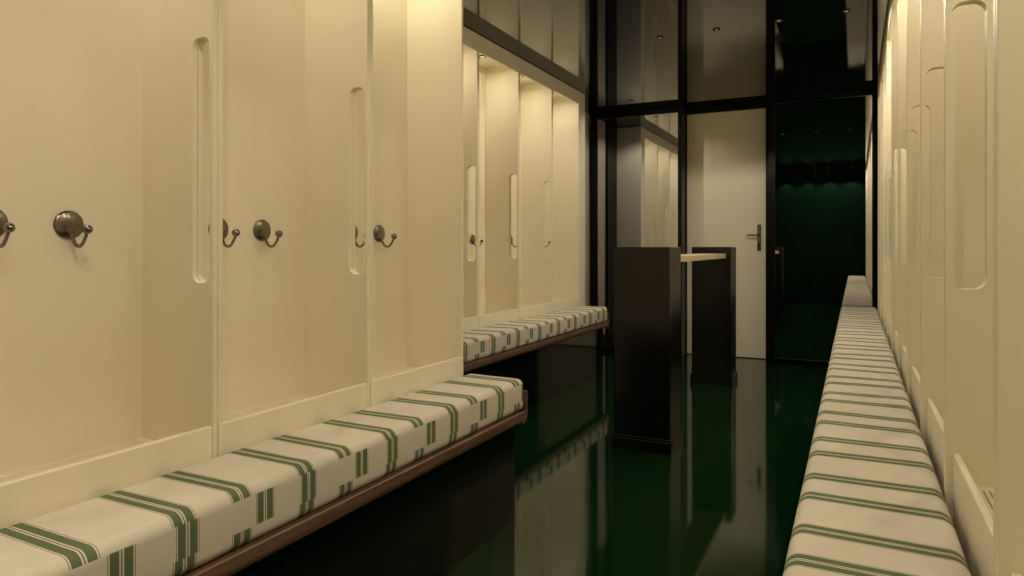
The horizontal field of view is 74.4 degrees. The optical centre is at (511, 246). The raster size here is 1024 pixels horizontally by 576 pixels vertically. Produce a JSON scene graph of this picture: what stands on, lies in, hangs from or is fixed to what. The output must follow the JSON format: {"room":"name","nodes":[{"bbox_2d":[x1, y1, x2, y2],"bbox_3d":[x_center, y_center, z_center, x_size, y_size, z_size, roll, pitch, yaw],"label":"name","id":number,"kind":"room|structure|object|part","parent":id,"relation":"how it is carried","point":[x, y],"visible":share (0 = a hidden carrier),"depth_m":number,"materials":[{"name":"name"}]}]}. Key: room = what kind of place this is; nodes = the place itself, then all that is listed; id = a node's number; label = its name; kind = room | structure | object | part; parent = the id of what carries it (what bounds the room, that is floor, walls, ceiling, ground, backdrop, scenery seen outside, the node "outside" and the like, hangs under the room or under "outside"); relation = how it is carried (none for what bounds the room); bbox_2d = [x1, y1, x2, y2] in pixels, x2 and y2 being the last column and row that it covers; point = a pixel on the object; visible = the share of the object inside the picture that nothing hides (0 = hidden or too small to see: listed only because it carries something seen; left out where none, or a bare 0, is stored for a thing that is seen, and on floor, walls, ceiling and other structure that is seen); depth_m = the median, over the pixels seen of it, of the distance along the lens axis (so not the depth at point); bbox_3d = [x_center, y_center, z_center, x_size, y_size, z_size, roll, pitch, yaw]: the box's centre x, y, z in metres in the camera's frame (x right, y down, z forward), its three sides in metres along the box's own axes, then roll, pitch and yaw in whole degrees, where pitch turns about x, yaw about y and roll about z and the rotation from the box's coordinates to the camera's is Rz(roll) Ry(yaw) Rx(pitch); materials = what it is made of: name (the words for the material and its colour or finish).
{"room":"changing room","nodes":[
{"label":"changing room","id":0,"kind":"room"},
{"bbox_2d":[585,113,591,305],"bbox_3d":[-0.213,-0.175,5.894,0.166,2.750,4.944,0,0,27],"label":"wall","id":1,"kind":"structure","parent":0,"point":[588,118],"depth_m":7.89,"materials":[{"name":"grey paint"}]},
{"bbox_2d":[441,351,827,575],"bbox_3d":[0.615,1.260,3.664,3.660,0.120,8.532,0,0,27],"label":"floor","id":2,"kind":"structure","parent":0,"point":[725,501],"depth_m":3.37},
{"bbox_2d":[0,0,216,528],"bbox_3d":[-1.125,-0.173,1.677,0.326,2.746,0.670,0,0,27],"label":"locker","id":3,"kind":"object","parent":2,"relation":"on","point":[108,322],"visible":0.99,"depth_m":1.89,"materials":[{"name":"beige paint"}]},
{"bbox_3d":[-1.253,-0.021,1.650,0.085,0.047,0.010,0,0,27],"label":"hook arm","id":4,"kind":"part","parent":3,"relation":"part of","materials":[{"name":"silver metal"}]},
{"bbox_3d":[-1.216,-0.047,1.632,0.026,0.026,0.026,0,0,27],"label":"hook knob","id":5,"kind":"part","parent":3,"relation":"part of","materials":[{"name":"silver metal"}]},
{"bbox_3d":[-1.263,-0.173,1.747,0.017,2.746,0.670,0,0,27],"label":"panel","id":6,"kind":"part","parent":3,"relation":"part of","materials":[{"name":"beige paint"}]},
{"bbox_3d":[-1.168,-0.021,1.817,0.085,0.047,0.010,0,0,27],"label":"hook arm","id":7,"kind":"part","parent":3,"relation":"part of","materials":[{"name":"silver metal"}]},
{"bbox_3d":[-1.131,-0.047,1.799,0.026,0.026,0.026,0,0,27],"label":"hook knob","id":8,"kind":"part","parent":3,"relation":"part of","materials":[{"name":"silver metal"}]},
{"bbox_3d":[-0.971,-0.173,1.966,0.306,2.746,0.016,0,0,27],"label":"panel","id":9,"kind":"part","parent":3,"relation":"part of","materials":[{"name":"beige paint"}]},
{"bbox_2d":[197,0,369,456],"bbox_3d":[-0.821,-0.173,2.276,0.326,2.746,0.670,0,0,27],"label":"locker","id":10,"kind":"object","parent":2,"relation":"on","point":[293,311],"visible":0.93,"depth_m":2.49,"materials":[{"name":"beige paint"}]},
{"bbox_3d":[-0.963,-0.173,1.981,0.306,2.746,0.016,0,0,27],"label":"panel","id":11,"kind":"part","parent":10,"relation":"part of","materials":[{"name":"beige paint"}]},
{"bbox_3d":[-0.949,-0.021,2.249,0.085,0.047,0.010,0,0,27],"label":"hook arm","id":12,"kind":"part","parent":10,"relation":"part of","materials":[{"name":"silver metal"}]},
{"bbox_3d":[-0.912,-0.047,2.231,0.026,0.026,0.026,0,0,27],"label":"hook knob","id":13,"kind":"part","parent":10,"relation":"part of","materials":[{"name":"silver metal"}]},
{"bbox_3d":[-0.959,-0.173,2.346,0.017,2.746,0.670,0,0,27],"label":"panel","id":14,"kind":"part","parent":10,"relation":"part of","materials":[{"name":"beige paint"}]},
{"bbox_3d":[-0.864,-0.021,2.416,0.085,0.047,0.010,0,0,27],"label":"hook arm","id":15,"kind":"part","parent":10,"relation":"part of","materials":[{"name":"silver metal"}]},
{"bbox_3d":[-0.827,-0.047,2.398,0.026,0.026,0.026,0,0,27],"label":"hook knob","id":16,"kind":"part","parent":10,"relation":"part of","materials":[{"name":"silver metal"}]},
{"bbox_3d":[-0.666,-0.173,2.565,0.306,2.746,0.016,0,0,27],"label":"panel","id":17,"kind":"part","parent":10,"relation":"part of","materials":[{"name":"beige paint"}]},
{"bbox_2d":[180,390,527,575],"bbox_3d":[-0.686,0.920,1.851,0.302,0.559,2.752,0,0,27],"label":"bench","id":18,"kind":"object","parent":2,"relation":"on","point":[422,517],"visible":0.62,"depth_m":2.27,"materials":[{"name":"red wood"}]},
{"bbox_2d":[0,374,522,575],"bbox_3d":[-0.691,0.652,1.845,0.292,0.144,2.728,0,0,27],"label":"seat cushion","id":19,"kind":"object","parent":18,"relation":"on","point":[175,523],"visible":1,"depth_m":1.69,"materials":[{"name":"fabric"}]},
{"bbox_2d":[352,0,462,406],"bbox_3d":[-0.516,-0.173,2.875,0.326,2.746,0.670,0,0,27],"label":"locker","id":20,"kind":"object","parent":2,"relation":"on","point":[416,46],"visible":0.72,"depth_m":3.13,"materials":[{"name":"beige paint"}]},
{"bbox_3d":[-0.659,-0.173,2.580,0.306,2.746,0.016,0,0,27],"label":"panel","id":21,"kind":"part","parent":20,"relation":"part of","materials":[{"name":"beige paint"}]},
{"bbox_3d":[-0.654,-0.173,2.945,0.017,2.746,0.670,0,0,27],"label":"panel","id":22,"kind":"part","parent":20,"relation":"part of","materials":[{"name":"beige paint"}]},
{"bbox_3d":[-0.560,-0.021,3.016,0.085,0.047,0.010,0,0,27],"label":"hook arm","id":23,"kind":"part","parent":20,"relation":"part of","materials":[{"name":"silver metal"}]},
{"bbox_3d":[-0.362,-0.173,3.164,0.306,2.746,0.016,0,0,27],"label":"panel","id":24,"kind":"part","parent":20,"relation":"part of","materials":[{"name":"beige paint"}]},
{"bbox_2d":[463,26,477,331],"bbox_3d":[-0.539,-0.173,4.674,0.326,2.746,0.670,0,0,27],"label":"locker","id":25,"kind":"object","parent":2,"relation":"on","point":[470,38],"visible":0.04,"depth_m":4.91,"materials":[{"name":"beige paint"}]},
{"bbox_2d":[468,34,518,327],"bbox_3d":[-0.235,-0.173,5.273,0.326,2.746,0.670,0,0,27],"label":"locker","id":26,"kind":"object","parent":2,"relation":"on","point":[498,68],"visible":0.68,"depth_m":5.55,"materials":[{"name":"beige paint"}]},
{"bbox_3d":[-0.377,-0.173,4.978,0.306,2.746,0.016,0,0,27],"label":"panel","id":27,"kind":"part","parent":26,"relation":"part of","materials":[{"name":"beige paint"}]},
{"bbox_3d":[-0.373,-0.173,5.343,0.017,2.746,0.670,0,0,27],"label":"panel","id":28,"kind":"part","parent":26,"relation":"part of","materials":[{"name":"beige paint"}]},
{"bbox_3d":[-0.236,-1.500,5.274,0.290,0.019,0.639,0,0,27],"label":"panel","id":29,"kind":"part","parent":26,"relation":"part of","materials":[{"name":"beige paint"}]},
{"bbox_3d":[-0.081,-0.173,5.562,0.306,2.746,0.016,0,0,27],"label":"panel","id":30,"kind":"part","parent":26,"relation":"part of","materials":[{"name":"beige paint"}]},
{"bbox_2d":[510,57,551,318],"bbox_3d":[0.069,-0.173,5.872,0.326,2.746,0.670,0,0,27],"label":"locker","id":31,"kind":"object","parent":2,"relation":"on","point":[535,85],"visible":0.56,"depth_m":6.14,"materials":[{"name":"beige paint"}]},
{"bbox_3d":[-0.073,-0.173,5.577,0.306,2.746,0.016,0,0,27],"label":"panel","id":32,"kind":"part","parent":31,"relation":"part of","materials":[{"name":"beige paint"}]},
{"bbox_3d":[-0.069,-0.173,5.942,0.017,2.746,0.670,0,0,27],"label":"panel","id":33,"kind":"part","parent":31,"relation":"part of","materials":[{"name":"beige paint"}]},
{"bbox_3d":[0.068,-1.500,5.873,0.290,0.019,0.639,0,0,27],"label":"panel","id":34,"kind":"part","parent":31,"relation":"part of","materials":[{"name":"beige paint"}]},
{"bbox_3d":[0.223,-0.173,6.161,0.306,2.746,0.016,0,0,27],"label":"panel","id":35,"kind":"part","parent":31,"relation":"part of","materials":[{"name":"beige paint"}]},
{"bbox_2d":[463,313,608,406],"bbox_3d":[0.012,0.920,5.069,0.302,0.559,3.532,0,0,27],"label":"bench","id":36,"kind":"object","parent":2,"relation":"on","point":[545,368],"visible":0.38,"depth_m":5.41,"materials":[{"name":"red wood"}]},
{"bbox_2d":[463,306,606,363],"bbox_3d":[0.007,0.652,5.064,0.292,0.144,3.508,0,0,27],"label":"seat cushion","id":37,"kind":"object","parent":36,"relation":"on","point":[482,342],"visible":0.58,"depth_m":5.01,"materials":[{"name":"fabric"}]},
{"bbox_2d":[544,76,584,311],"bbox_3d":[0.410,-0.173,6.544,0.326,2.746,0.832,0,0,27],"label":"locker","id":38,"kind":"object","parent":2,"relation":"on","point":[568,104],"visible":0.3,"depth_m":6.73,"materials":[{"name":"beige paint"}]},
{"bbox_3d":[0.235,-0.173,6.542,0.017,2.746,0.670,0,0,27],"label":"panel","id":39,"kind":"part","parent":38,"relation":"part of","materials":[{"name":"beige paint"}]},
{"bbox_3d":[0.231,-0.173,6.177,0.306,2.746,0.016,0,0,27],"label":"panel","id":40,"kind":"part","parent":38,"relation":"part of","materials":[{"name":"beige paint"}]},
{"bbox_3d":[0.372,-1.500,6.472,0.290,0.019,0.639,0,0,27],"label":"panel","id":41,"kind":"part","parent":38,"relation":"part of","materials":[{"name":"beige paint"}]},
{"bbox_3d":[0.527,-0.173,6.761,0.306,2.746,0.016,0,0,27],"label":"panel","id":42,"kind":"part","parent":38,"relation":"part of","materials":[{"name":"beige paint"}]},
{"bbox_3d":[0.560,-0.173,6.844,0.323,2.746,0.161,0,0,27],"label":"filler panel","id":43,"kind":"part","parent":38,"relation":"part of","materials":[{"name":"beige paint"}]},
{"bbox_2d":[612,247,737,454],"bbox_3d":[1.318,0.600,5.077,0.360,1.200,2.480,0,0,27],"label":"console table","id":44,"kind":"object","parent":2,"relation":"on","point":[647,280],"visible":1,"depth_m":4.02,"materials":[{"name":"black paint"}]},
{"bbox_3d":[0.827,1.159,4.109,0.360,0.082,0.308,0,0,27],"label":"molding","id":45,"kind":"part","parent":44,"relation":"part of","materials":[{"name":"black paint"}]},
{"bbox_2d":[681,254,725,261],"bbox_3d":[1.326,0.078,5.073,0.234,0.041,1.890,0,0,27],"label":"shelf","id":46,"kind":"object","parent":44,"relation":"attached to","point":[684,257],"depth_m":5.18,"materials":[{"name":"brown wood"}]},
{"bbox_3d":[1.809,1.159,6.046,0.360,0.082,0.308,0,0,27],"label":"molding","id":47,"kind":"part","parent":44,"relation":"part of","materials":[{"name":"black paint"}]},
{"bbox_2d":[878,73,890,316],"bbox_3d":[3.490,-0.173,6.085,0.323,2.746,0.670,0,0,27],"label":"locker","id":48,"kind":"object","parent":2,"relation":"on","point":[879,73],"visible":0.07,"depth_m":6.42,"materials":[{"name":"beige paint"}]},
{"bbox_2d":[880,52,894,325],"bbox_3d":[3.186,-0.173,5.486,0.323,2.746,0.670,0,0,27],"label":"locker","id":49,"kind":"object","parent":2,"relation":"on","point":[881,66],"visible":0.06,"depth_m":5.84,"materials":[{"name":"beige paint"}]},
{"bbox_2d":[883,25,897,336],"bbox_3d":[2.882,-0.173,4.886,0.323,2.746,0.670,0,0,27],"label":"locker","id":50,"kind":"object","parent":2,"relation":"on","point":[885,38],"visible":0.12,"depth_m":5.24,"materials":[{"name":"beige paint"}]},
{"bbox_2d":[887,0,906,347],"bbox_3d":[2.578,-0.173,4.287,0.323,2.746,0.670,0,0,27],"label":"locker","id":51,"kind":"object","parent":2,"relation":"on","point":[903,150],"visible":0.17,"depth_m":4.63,"materials":[{"name":"beige paint"}]},
{"bbox_2d":[891,0,916,367],"bbox_3d":[2.274,-0.173,3.688,0.323,2.746,0.670,0,0,27],"label":"locker","id":52,"kind":"object","parent":2,"relation":"on","point":[894,3],"visible":0.07,"depth_m":4.04,"materials":[{"name":"beige paint"}]},
{"bbox_2d":[898,0,929,391],"bbox_3d":[1.970,-0.173,3.088,0.323,2.746,0.670,0,0,27],"label":"locker","id":53,"kind":"object","parent":2,"relation":"on","point":[902,4],"visible":0.08,"depth_m":3.43,"materials":[{"name":"beige paint"}]},
{"bbox_2d":[907,0,943,432],"bbox_3d":[1.666,-0.173,2.489,0.323,2.746,0.670,0,0,27],"label":"locker","id":54,"kind":"object","parent":2,"relation":"on","point":[934,77],"visible":0.06,"depth_m":2.83,"materials":[{"name":"beige paint"}]},
{"bbox_3d":[1.510,-0.173,2.201,0.306,2.746,0.016,0,0,27],"label":"panel","id":55,"kind":"part","parent":54,"relation":"part of","materials":[{"name":"beige paint"}]},
{"bbox_2d":[921,0,985,498],"bbox_3d":[1.362,-0.173,1.890,0.323,2.746,0.670,0,0,27],"label":"locker","id":56,"kind":"object","parent":2,"relation":"on","point":[968,19],"visible":0.22,"depth_m":2.20,"materials":[{"name":"beige paint"}]},
{"bbox_3d":[1.206,-0.173,1.602,0.306,2.746,0.016,0,0,27],"label":"panel","id":57,"kind":"part","parent":56,"relation":"part of","materials":[{"name":"beige paint"}]},
{"bbox_2d":[945,0,995,575],"bbox_3d":[1.058,-0.173,1.291,0.323,2.746,0.670,0,0,27],"label":"locker","id":58,"kind":"object","parent":2,"relation":"on","point":[970,314],"visible":0.66,"depth_m":1.62,"materials":[{"name":"beige paint"}]},
{"bbox_2d":[977,486,992,516],"bbox_3d":[1.066,0.593,1.286,0.270,0.038,0.639,0,0,27],"label":"grille","id":59,"kind":"object","parent":58,"relation":"attached to","point":[986,492],"depth_m":1.56,"materials":[{"name":"beige paint"}]},
{"bbox_3d":[0.902,-0.173,1.002,0.306,2.746,0.016,0,0,27],"label":"panel","id":60,"kind":"part","parent":58,"relation":"part of","materials":[{"name":"beige paint"}]},
{"bbox_2d":[996,0,1023,575],"bbox_3d":[0.754,-0.173,0.691,0.323,2.746,0.670,0,0,27],"label":"locker","id":61,"kind":"object","parent":2,"relation":"on","point":[1009,13],"visible":1,"depth_m":1.04,"materials":[{"name":"beige paint"}]},
{"bbox_3d":[1.611,0.962,3.074,0.302,0.475,7.900,0,0,27],"label":"bench","id":62,"kind":"object","parent":2,"relation":"on","visible":0},
{"bbox_2d":[783,306,970,575],"bbox_3d":[1.601,0.652,3.073,0.312,0.144,7.880,0,0,27],"label":"seat cushion","id":63,"kind":"object","parent":62,"relation":"on","point":[872,502],"visible":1,"depth_m":1.66,"materials":[{"name":"fabric"}]},
{"bbox_2d":[463,0,889,115],"bbox_3d":[0.615,-1.598,3.664,3.660,0.096,8.532,0,0,27],"label":"ceiling","id":64,"kind":"structure","parent":0,"point":[610,52],"depth_m":5.17,"materials":[{"name":"black paint"}]},
{"bbox_2d":[686,91,877,310],"bbox_3d":[2.496,-0.175,7.372,3.660,2.750,0.144,0,0,27],"label":"wall","id":65,"kind":"structure","parent":0,"point":[876,92],"depth_m":6.72,"materials":[{"name":"black metal"}]},
{"bbox_2d":[592,106,685,356],"bbox_3d":[1.437,-0.173,7.712,1.044,2.747,0.204,0,0,27],"label":"wall mirror","id":66,"kind":"object","parent":65,"relation":"attached to","point":[639,156],"visible":0.64,"depth_m":7.64,"materials":[{"name":"black mirror"}]},
{"bbox_2d":[686,104,767,359],"bbox_3d":[2.335,-0.157,7.387,0.883,2.714,0.144,0,0,27],"label":"door","id":67,"kind":"structure","parent":65,"relation":"in","point":[727,148],"depth_m":7.34,"materials":[{"name":"beige paint"}]},
{"bbox_3d":[2.646,-0.099,7.227,0.041,0.282,0.010,0,0,27],"label":"handle plate","id":68,"kind":"part","parent":67,"relation":"part of","materials":[{"name":"silver metal"}]},
{"bbox_2d":[768,87,874,366],"bbox_3d":[3.128,-0.173,6.854,0.973,2.747,0.204,0,0,27],"label":"wall mirror","id":69,"kind":"object","parent":65,"relation":"attached to","point":[821,146],"visible":0.85,"depth_m":6.79,"materials":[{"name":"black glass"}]},
{"bbox_3d":[2.884,-0.166,6.889,0.367,2.624,0.012,0,0,27],"label":"mirror pane","id":70,"kind":"part","parent":69,"relation":"part of","materials":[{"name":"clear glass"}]},
{"bbox_3d":[3.279,-0.166,6.689,0.511,2.624,0.012,0,0,27],"label":"mirror pane","id":71,"kind":"part","parent":69,"relation":"part of","materials":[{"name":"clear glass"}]}
]}

